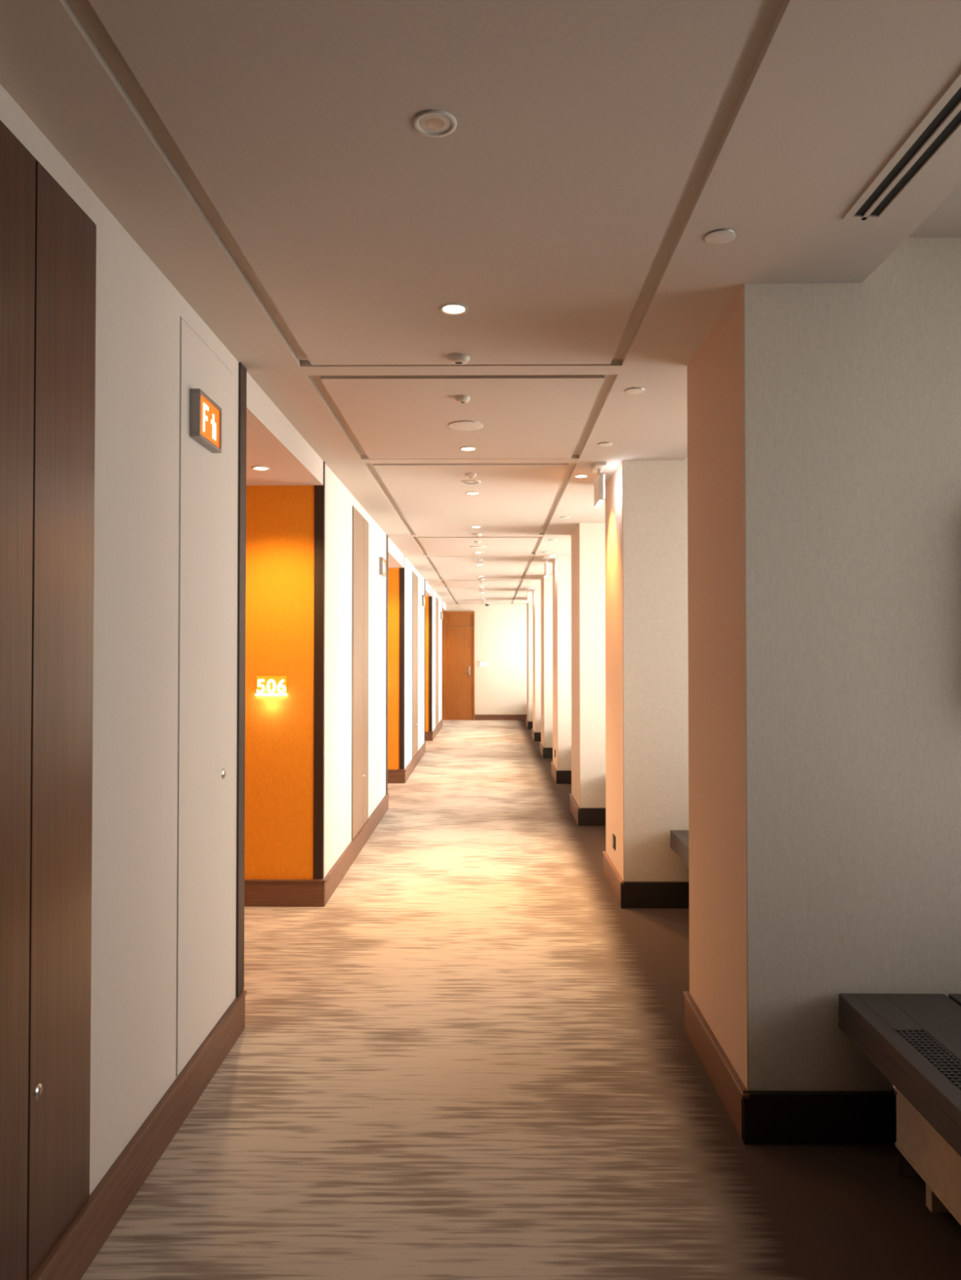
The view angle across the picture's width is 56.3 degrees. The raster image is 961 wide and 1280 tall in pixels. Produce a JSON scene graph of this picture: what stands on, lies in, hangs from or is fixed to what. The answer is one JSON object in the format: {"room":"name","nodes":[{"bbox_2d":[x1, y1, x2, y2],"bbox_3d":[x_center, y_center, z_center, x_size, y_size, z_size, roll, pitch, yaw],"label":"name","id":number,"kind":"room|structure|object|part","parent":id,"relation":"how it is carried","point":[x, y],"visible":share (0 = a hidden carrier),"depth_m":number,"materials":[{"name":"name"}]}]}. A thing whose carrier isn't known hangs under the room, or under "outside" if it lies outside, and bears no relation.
{"room":"hotel corridor","nodes":[
{"label":"hotel corridor","id":0,"kind":"room"},
{"bbox_2d":[0,84,445,1195],"bbox_3d":[-1.309,0.164,8.486,0.920,2.750,21.550,0,-1,1],"label":"wall","id":1,"kind":"structure","parent":0,"point":[139,311],"depth_m":2.46,"materials":[{"name":"paint"}]},
{"bbox_2d":[0,120,35,1279],"bbox_3d":[-0.923,0.128,0.310,0.005,2.265,3.006,0,-1,1],"label":"leaf","id":2,"kind":"object","parent":1,"relation":"attached to","point":[17,164],"visible":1,"depth_m":1.74,"materials":[{"name":"brown wood"}]},
{"bbox_2d":[0,120,92,220],"bbox_3d":[-0.925,0.128,0.450,0.002,2.274,3.298,0,-1,1],"label":"shadow gap","id":3,"kind":"structure","parent":1,"relation":"attached to","point":[0,120],"depth_m":1.88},
{"bbox_2d":[26,160,96,1279],"bbox_3d":[-0.907,0.154,1.956,0.005,2.265,0.276,0,-1,1],"label":"leaf","id":4,"kind":"object","parent":1,"relation":"attached to","point":[64,520],"visible":1,"depth_m":1.93,"materials":[{"name":"brown wood"}]},
{"bbox_2d":[34,1083,43,1100],"bbox_3d":[-0.903,0.925,1.839,0.006,0.032,0.032,0,-1,1],"label":"lock","id":5,"kind":"object","parent":4,"relation":"attached to","point":[39,1089],"visible":1,"depth_m":1.83,"materials":[{"name":"silver metal"}]},
{"bbox_2d":[176,316,233,1076],"bbox_3d":[-0.901,0.166,2.966,0.001,2.275,0.559,0,-1,1],"label":"shadow gap","id":6,"kind":"object","parent":1,"relation":"attached to","point":[180,317],"visible":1,"depth_m":2.69,"materials":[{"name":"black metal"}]},
{"bbox_2d":[177,318,233,1075],"bbox_3d":[-0.900,0.168,2.966,0.003,2.271,0.551,0,-1,1],"label":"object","id":7,"kind":"structure","parent":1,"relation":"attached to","point":[206,486],"depth_m":2.92,"materials":[{"name":"paint"}]},
{"bbox_2d":[221,768,225,778],"bbox_3d":[-0.894,0.466,3.131,0.006,0.038,0.038,0,-1,1],"label":"lock","id":8,"kind":"object","parent":7,"relation":"attached to","point":[223,774],"visible":1,"depth_m":3.12,"materials":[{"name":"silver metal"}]},
{"bbox_2d":[189,388,222,453],"bbox_3d":[-0.883,-0.703,2.896,0.032,0.150,0.230,0,-1,1],"label":"sign","id":9,"kind":"object","parent":1,"relation":"attached to","point":[205,415],"visible":1,"depth_m":2.85,"materials":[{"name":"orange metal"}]},
{"bbox_2d":[29,718,443,1279],"bbox_3d":[-1.249,1.453,7.764,0.830,0.148,19.950,0,-1,1],"label":"baseboard","id":10,"kind":"structure","parent":1,"relation":"attached to","point":[73,1254],"depth_m":2.61,"materials":[{"name":"brown wood"}]},
{"bbox_2d":[235,362,246,997],"bbox_3d":[-0.919,0.141,3.359,0.058,2.347,0.084,0,-1,1],"label":"trim","id":11,"kind":"structure","parent":1,"relation":"attached to","point":[241,692],"depth_m":3.34,"materials":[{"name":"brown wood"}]},
{"bbox_2d":[313,461,324,879],"bbox_3d":[-0.904,0.164,5.035,0.056,2.337,0.028,0,-1,1],"label":"trim","id":12,"kind":"structure","parent":1,"relation":"attached to","point":[319,491],"depth_m":5.02,"materials":[{"name":"brown wood"}]},
{"bbox_2d":[351,506,364,839],"bbox_3d":[-0.865,0.226,6.349,0.005,2.265,0.506,0,-1,1],"label":"leaf","id":13,"kind":"object","parent":1,"relation":"attached to","point":[357,519],"visible":1,"depth_m":6.29,"materials":[{"name":"brown wood"}]},
{"bbox_2d":[351,505,368,694],"bbox_3d":[-0.867,0.227,6.489,0.002,2.274,0.798,0,-1,1],"label":"shadow gap","id":14,"kind":"object","parent":1,"relation":"attached to","point":[352,505],"visible":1,"depth_m":6.10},
{"bbox_2d":[363,518,368,825],"bbox_3d":[-0.861,0.233,6.746,0.005,2.265,0.276,0,-1,1],"label":"leaf","id":15,"kind":"object","parent":1,"relation":"attached to","point":[366,549],"visible":1,"depth_m":6.75,"materials":[{"name":"brown wood"}]},
{"bbox_2d":[377,532,380,600],"bbox_3d":[-0.856,0.244,7.755,0.001,2.275,0.559,0,-1,1],"label":"shadow gap","id":16,"kind":"object","parent":1,"relation":"attached to","point":[377,532],"visible":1,"depth_m":7.49,"materials":[{"name":"silver metal"}]},
{"bbox_2d":[377,533,385,805],"bbox_3d":[-0.855,0.246,7.755,0.003,2.271,0.551,0,-1,1],"label":"leaf","id":17,"kind":"object","parent":1,"relation":"attached to","point":[381,542],"visible":1,"depth_m":7.70,"materials":[{"name":"paint"}]},
{"bbox_2d":[378,556,386,577],"bbox_3d":[-0.838,-0.624,7.685,0.032,0.150,0.230,0,-1,1],"label":"sign","id":18,"kind":"object","parent":1,"relation":"attached to","point":[382,562],"visible":1,"depth_m":7.57,"materials":[{"name":"silver metal"}]},
{"bbox_2d":[386,534,387,794],"bbox_3d":[-0.873,0.220,8.148,0.058,2.347,0.084,0,-1,1],"label":"trim","id":19,"kind":"structure","parent":1,"relation":"attached to","point":[386,535],"depth_m":8.12,"materials":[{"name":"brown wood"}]},
{"bbox_2d":[399,555,404,768],"bbox_3d":[-0.858,0.242,9.824,0.056,2.337,0.028,0,-1,1],"label":"trim","id":20,"kind":"structure","parent":1,"relation":"attached to","point":[402,571],"depth_m":9.81,"materials":[{"name":"brown wood"}]},
{"bbox_2d":[412,571,416,758],"bbox_3d":[-0.819,0.305,11.138,0.005,2.265,0.506,0,-1,1],"label":"leaf","id":21,"kind":"object","parent":1,"relation":"attached to","point":[414,575],"visible":1,"depth_m":11.10,"materials":[{"name":"brown wood"}]},
{"bbox_2d":[416,575,417,752],"bbox_3d":[-0.815,0.311,11.535,0.005,2.265,0.276,0,-1,1],"label":"leaf","id":22,"kind":"object","parent":1,"relation":"attached to","point":[416,575],"visible":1,"depth_m":11.47,"materials":[{"name":"brown wood"}]},
{"bbox_2d":[421,581,424,746],"bbox_3d":[-0.809,0.325,12.544,0.003,2.271,0.551,0,-1,1],"label":"leaf","id":23,"kind":"object","parent":1,"relation":"attached to","point":[422,583],"visible":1,"depth_m":12.51,"materials":[{"name":"paint"}]},
{"bbox_2d":[421,595,425,606],"bbox_3d":[-0.792,-0.546,12.474,0.032,0.150,0.230,0,-1,1],"label":"sign","id":24,"kind":"object","parent":1,"relation":"attached to","point":[423,597],"visible":1,"depth_m":12.36,"materials":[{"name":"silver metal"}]},
{"bbox_2d":[424,579,425,742],"bbox_3d":[-0.828,0.298,12.937,0.058,2.347,0.084,0,-1,1],"label":"trim","id":25,"kind":"structure","parent":1,"relation":"attached to","point":[424,580],"depth_m":12.92,"materials":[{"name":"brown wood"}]},
{"bbox_2d":[428,587,432,731],"bbox_3d":[-0.812,0.321,14.613,0.056,2.337,0.028,0,-1,1],"label":"trim","id":26,"kind":"structure","parent":1,"relation":"attached to","point":[430,597],"depth_m":14.60,"materials":[{"name":"brown wood"}]},
{"bbox_2d":[435,596,437,726],"bbox_3d":[-0.773,0.383,15.927,0.005,2.265,0.506,0,-1,1],"label":"leaf","id":27,"kind":"object","parent":1,"relation":"attached to","point":[436,597],"visible":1,"depth_m":15.74,"materials":[{"name":"brown wood"}]},
{"bbox_2d":[437,599,438,724],"bbox_3d":[-0.770,0.390,16.324,0.005,2.265,0.276,0,-1,1],"label":"leaf","id":28,"kind":"object","parent":1,"relation":"attached to","point":[437,599],"visible":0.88,"depth_m":16.25,"materials":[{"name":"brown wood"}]},
{"bbox_2d":[440,601,441,720],"bbox_3d":[-0.763,0.403,17.333,0.003,2.271,0.551,0,-1,1],"label":"leaf","id":29,"kind":"object","parent":1,"relation":"attached to","point":[440,602],"visible":1,"depth_m":17.14,"materials":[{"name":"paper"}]},
{"bbox_2d":[441,599,442,718],"bbox_3d":[-0.782,0.377,17.727,0.058,2.347,0.084,0,-1,1],"label":"trim","id":30,"kind":"structure","parent":1,"relation":"attached to","point":[442,599],"depth_m":17.68,"materials":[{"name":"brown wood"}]},
{"bbox_2d":[244,485,428,879],"bbox_3d":[-1.254,0.410,11.316,0.775,2.350,15.858,0,-1,1],"label":"wall","id":31,"kind":"structure","parent":0,"point":[280,519],"depth_m":5.03,"materials":[{"name":"orange paint"}]},
{"bbox_2d":[255,675,286,695],"bbox_3d":[-1.168,0.256,5.016,0.170,0.107,0.020,0,-1,1],"label":"number sign","id":32,"kind":"object","parent":31,"relation":"attached to","point":[265,685],"visible":1,"depth_m":5.02,"materials":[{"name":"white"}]},
{"bbox_3d":[-1.168,0.284,5.022,0.170,0.034,0.006,0,-1,1],"label":"plate","id":33,"kind":"part","parent":32,"relation":"part of","materials":[{"name":"yellow"}]},
{"bbox_3d":[-1.168,0.235,5.022,0.170,0.065,0.008,0,-1,1],"label":"plate","id":34,"kind":"part","parent":32,"relation":"part of","materials":[{"name":"orange"}]},
{"bbox_2d":[413,109,457,137],"bbox_3d":[-0.093,-1.051,1.828,0.090,0.005,0.090,0,-1,1],"label":"recessed light","id":35,"kind":"object","parent":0,"point":[432,122],"depth_m":1.82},
{"bbox_2d":[439,302,467,315],"bbox_3d":[-0.083,-1.035,2.808,0.090,0.005,0.090,0,-1,1],"label":"recessed light","id":36,"kind":"object","parent":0,"point":[451,308],"depth_m":2.80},
{"bbox_2d":[447,420,483,430],"bbox_3d":[-0.070,-1.011,4.238,0.170,0.006,0.170,0,-1,1],"label":"ceiling speaker","id":37,"kind":"object","parent":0,"point":[460,424],"depth_m":4.23},
{"bbox_2d":[459,446,476,451],"bbox_3d":[-0.065,-1.003,4.718,0.090,0.005,0.090,0,-1,1],"label":"recessed light","id":38,"kind":"object","parent":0,"point":[464,448],"depth_m":4.71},
{"bbox_2d":[462,480,480,484],"bbox_3d":[-0.057,-0.988,5.618,0.120,0.007,0.120,0,-1,1],"label":"ceiling speaker","id":39,"kind":"object","parent":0,"point":[466,482],"depth_m":5.60},
{"bbox_2d":[466,492,479,494],"bbox_3d":[-0.053,-0.982,6.018,0.090,0.005,0.090,0,-1,1],"label":"recessed light","id":40,"kind":"object","parent":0,"point":[468,493],"depth_m":6.01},
{"bbox_2d":[469,546,486,548],"bbox_3d":[-0.024,-0.933,9.027,0.170,0.006,0.170,0,-1,1],"label":"ceiling speaker","id":41,"kind":"object","parent":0,"point":[474,547],"depth_m":9.02},
{"bbox_2d":[0,0,960,604],"bbox_3d":[0.206,-1.077,8.542,3.950,0.267,21.650,0,-1,1],"label":"ceiling","id":42,"kind":"structure","parent":0,"point":[268,158],"depth_m":2.08,"materials":[{"name":"paint"}]},
{"bbox_2d":[251,466,270,471],"bbox_3d":[-1.117,-0.872,4.566,0.096,0.006,0.096,0,-1,1],"label":"recessed light","id":43,"kind":"object","parent":42,"relation":"attached to","point":[255,468],"visible":1,"depth_m":4.56,"materials":[{"name":"white glass"}]},
{"bbox_2d":[447,353,469,364],"bbox_3d":[-0.079,-1.019,3.268,0.080,0.022,0.080,0,-1,1],"label":"smoke detector","id":44,"kind":"object","parent":42,"relation":"attached to","point":[455,358],"visible":1,"depth_m":3.25,"materials":[{"name":"white plastic"}]},
{"bbox_2d":[455,395,470,403],"bbox_3d":[-0.074,-1.010,3.778,0.060,0.022,0.060,0,-1,1],"label":"smoke detector","id":45,"kind":"object","parent":42,"relation":"attached to","point":[460,398],"visible":1,"depth_m":3.76,"materials":[{"name":"white plastic"}]},
{"bbox_2d":[464,472,476,477],"bbox_3d":[-0.059,-0.984,5.378,0.070,0.022,0.070,0,-1,1],"label":"smoke detector","id":46,"kind":"object","parent":42,"relation":"attached to","point":[467,474],"visible":1,"depth_m":5.36,"materials":[{"name":"white plastic"}]},
{"bbox_2d":[471,533,480,536],"bbox_3d":[-0.033,-0.940,8.057,0.080,0.022,0.080,0,-1,1],"label":"smoke detector","id":47,"kind":"object","parent":42,"relation":"attached to","point":[474,534],"visible":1,"depth_m":8.03,"materials":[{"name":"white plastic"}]},
{"bbox_2d":[524,587,529,602],"bbox_3d":[0.771,-0.734,14.737,0.060,0.224,0.280,0,-1,1],"label":"exit sign","id":48,"kind":"object","parent":42,"relation":"hanging from","point":[526,588],"visible":1,"depth_m":14.62,"materials":[{"name":"white plastic"}]},
{"bbox_2d":[542,555,549,577],"bbox_3d":[0.725,-0.812,9.948,0.060,0.224,0.280,0,-1,1],"label":"exit sign","id":49,"kind":"object","parent":42,"relation":"hanging from","point":[545,565],"visible":1,"depth_m":9.85,"materials":[{"name":"white plastic"}]},
{"bbox_3d":[0.725,-0.779,9.948,0.024,0.150,0.280,0,-1,1],"label":"panel","id":50,"kind":"part","parent":49,"relation":"part of","materials":[{"name":"white plastic"}]},
{"bbox_2d":[573,474,588,478],"bbox_3d":[0.612,-0.995,5.461,0.090,0.005,0.090,0,-1,1],"label":"recessed light","id":51,"kind":"object","parent":42,"relation":"in","point":[580,476],"depth_m":5.45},
{"bbox_2d":[591,462,605,507],"bbox_3d":[0.679,-0.891,5.159,0.060,0.224,0.280,0,-1,1],"label":"exit sign","id":52,"kind":"object","parent":42,"relation":"hanging from","point":[598,484],"visible":1,"depth_m":5.09,"materials":[{"name":"white plastic"}]},
{"bbox_3d":[0.679,-0.958,5.160,0.016,0.050,0.020,0,-1,1],"label":"stem","id":53,"kind":"part","parent":52,"relation":"part of","materials":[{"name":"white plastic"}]},
{"bbox_3d":[0.679,-0.858,5.159,0.024,0.150,0.280,0,-1,1],"label":"panel","id":54,"kind":"part","parent":52,"relation":"part of","materials":[{"name":"white plastic"}]},
{"bbox_2d":[597,442,613,446],"bbox_3d":[0.644,-1.009,4.631,0.080,0.006,0.080,0,-1,1],"label":"access cover","id":55,"kind":"object","parent":42,"relation":"in","point":[602,444],"depth_m":4.62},
{"bbox_2d":[625,386,644,394],"bbox_3d":[0.635,-1.024,3.691,0.080,0.006,0.080,0,-1,1],"label":"access cover","id":56,"kind":"object","parent":42,"relation":"in","point":[631,390],"depth_m":3.68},
{"bbox_2d":[704,228,736,244],"bbox_3d":[0.622,-1.046,2.332,0.080,0.006,0.080,0,-1,1],"label":"access cover","id":57,"kind":"object","parent":42,"relation":"in","point":[721,236],"depth_m":2.32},
{"bbox_2d":[841,71,960,220],"bbox_3d":[0.945,-1.058,1.621,0.104,0.006,1.225,0,-1,1],"label":"ceiling vent","id":58,"kind":"object","parent":42,"relation":"in","point":[940,127],"visible":1,"depth_m":1.96,"materials":[{"name":"metal"}]},
{"bbox_2d":[442,603,526,719],"bbox_3d":[0.284,0.341,19.295,3.900,2.750,0.100,0,-1,1],"label":"wall","id":59,"kind":"structure","parent":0,"point":[500,629],"depth_m":19.24,"materials":[{"name":"white paint"}]},
{"bbox_2d":[442,611,474,719],"bbox_3d":[-0.474,0.550,19.229,0.695,2.330,0.040,0,-1,1],"label":"frame","id":60,"kind":"object","parent":59,"relation":"attached to","point":[443,612],"visible":0.87,"depth_m":19.21,"materials":[{"name":"brown wood"}]},
{"bbox_2d":[444,613,473,719],"bbox_3d":[-0.459,0.577,19.236,0.605,2.265,0.025,0,-1,1],"label":"leaf","id":61,"kind":"object","parent":59,"relation":"attached to","point":[459,641],"visible":1,"depth_m":19.23,"materials":[{"name":"brown wood"}]},
{"bbox_2d":[479,660,487,666],"bbox_3d":[0.064,0.505,19.237,0.180,0.120,0.016,0,-1,1],"label":"wall sign","id":62,"kind":"object","parent":59,"relation":"attached to","point":[482,663],"depth_m":19.23,"materials":[{"name":"white plastic"}]},
{"bbox_2d":[475,714,526,719],"bbox_3d":[1.009,1.655,19.208,2.250,0.120,0.018,0,-1,1],"label":"baseboard","id":63,"kind":"structure","parent":59,"relation":"attached to","point":[477,717],"depth_m":19.20,"materials":[{"name":"brown wood"}]},
{"bbox_2d":[80,720,960,1279],"bbox_3d":[0.206,1.589,8.499,3.950,0.100,21.650,0,-1,1],"label":"floor","id":64,"kind":"structure","parent":0,"point":[470,1061],"depth_m":2.75,"materials":[{"name":"carpet"}]},
{"bbox_2d":[526,597,533,721],"bbox_3d":[1.513,0.333,17.318,1.205,2.700,0.750,0,-1,1],"label":"pillar","id":65,"kind":"structure","parent":64,"relation":"on","point":[529,605],"depth_m":16.95,"materials":[{"name":"white paint"}]},
{"bbox_2d":[532,587,541,732],"bbox_3d":[1.490,0.294,14.929,1.205,2.700,0.750,0,-1,1],"label":"pillar","id":66,"kind":"structure","parent":64,"relation":"on","point":[536,591],"depth_m":14.57,"materials":[{"name":"white paint"}]},
{"bbox_2d":[540,574,552,747],"bbox_3d":[1.467,0.255,12.539,1.205,2.700,0.750,0,-1,1],"label":"pillar","id":67,"kind":"structure","parent":64,"relation":"on","point":[546,584],"depth_m":12.18,"materials":[{"name":"white paint"}]},
{"bbox_2d":[552,555,571,770],"bbox_3d":[1.444,0.216,10.149,1.205,2.700,0.750,0,-1,1],"label":"pillar","id":68,"kind":"structure","parent":64,"relation":"on","point":[562,575],"depth_m":9.78,"materials":[{"name":"white paint"}]},
{"bbox_2d":[570,523,605,808],"bbox_3d":[1.422,0.177,7.760,1.205,2.700,0.750,0,-1,1],"label":"pillar","id":69,"kind":"structure","parent":64,"relation":"on","point":[587,540],"depth_m":7.39,"materials":[{"name":"white paint"}]},
{"bbox_2d":[604,457,688,881],"bbox_3d":[1.399,0.138,5.370,1.205,2.700,0.750,0,-1,1],"label":"pillar","id":70,"kind":"structure","parent":64,"relation":"on","point":[646,603],"depth_m":5.00,"materials":[{"name":"beige paint"}]},
{"bbox_2d":[612,834,615,849],"bbox_3d":[0.791,1.197,5.324,0.010,0.080,0.080,0,-1,1],"label":"wall socket","id":71,"kind":"object","parent":70,"relation":"attached to","point":[613,835],"visible":1,"depth_m":5.30,"materials":[{"name":"metal"}]},
{"bbox_2d":[525,718,896,1144],"bbox_3d":[1.401,1.455,7.737,1.206,0.143,19.914,0,-1,1],"label":"baseboard","id":72,"kind":"structure","parent":64,"relation":"on","point":[757,1117],"depth_m":2.57,"materials":[{"name":"brown wood"}]},
{"bbox_2d":[686,237,960,1091],"bbox_3d":[1.376,0.099,2.981,1.205,2.700,0.750,0,-1,1],"label":"pillar","id":73,"kind":"structure","parent":64,"relation":"on","point":[824,420],"depth_m":2.61,"materials":[{"name":"white paint"}]},
{"bbox_2d":[888,1081,960,1225],"bbox_3d":[1.160,1.302,1.763,0.115,0.255,1.344,0,-1,1],"label":"radiator","id":74,"kind":"object","parent":64,"relation":"on","point":[936,1162],"visible":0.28,"depth_m":2.24,"materials":[{"name":"metal"}]},
{"bbox_3d":[2.081,0.164,8.504,0.100,2.750,21.450,0,-1,1],"label":"wall","id":75,"kind":"structure","parent":0,"visible":0},
{"bbox_2d":[670,830,688,866],"bbox_3d":[1.515,1.103,4.158,0.950,0.131,1.594,0,-1,1],"label":"window bench","id":76,"kind":"object","parent":75,"relation":"attached to","point":[679,839],"visible":0.06,"depth_m":4.75,"materials":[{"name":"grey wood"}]},
{"bbox_2d":[838,993,960,1156],"bbox_3d":[1.492,1.064,1.769,0.950,0.131,1.594,0,-1,1],"label":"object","id":77,"kind":"object","parent":75,"relation":"attached to","point":[913,1040],"visible":1,"depth_m":2.28,"materials":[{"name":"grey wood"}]},
{"bbox_2d":[893,1030,960,1092],"bbox_3d":[1.102,1.016,1.758,0.080,0.035,1.124,0,-1,1],"label":"grille","id":78,"kind":"object","parent":77,"relation":"attached to","point":[943,1060],"depth_m":2.18,"materials":[{"name":"metal"}]}
]}

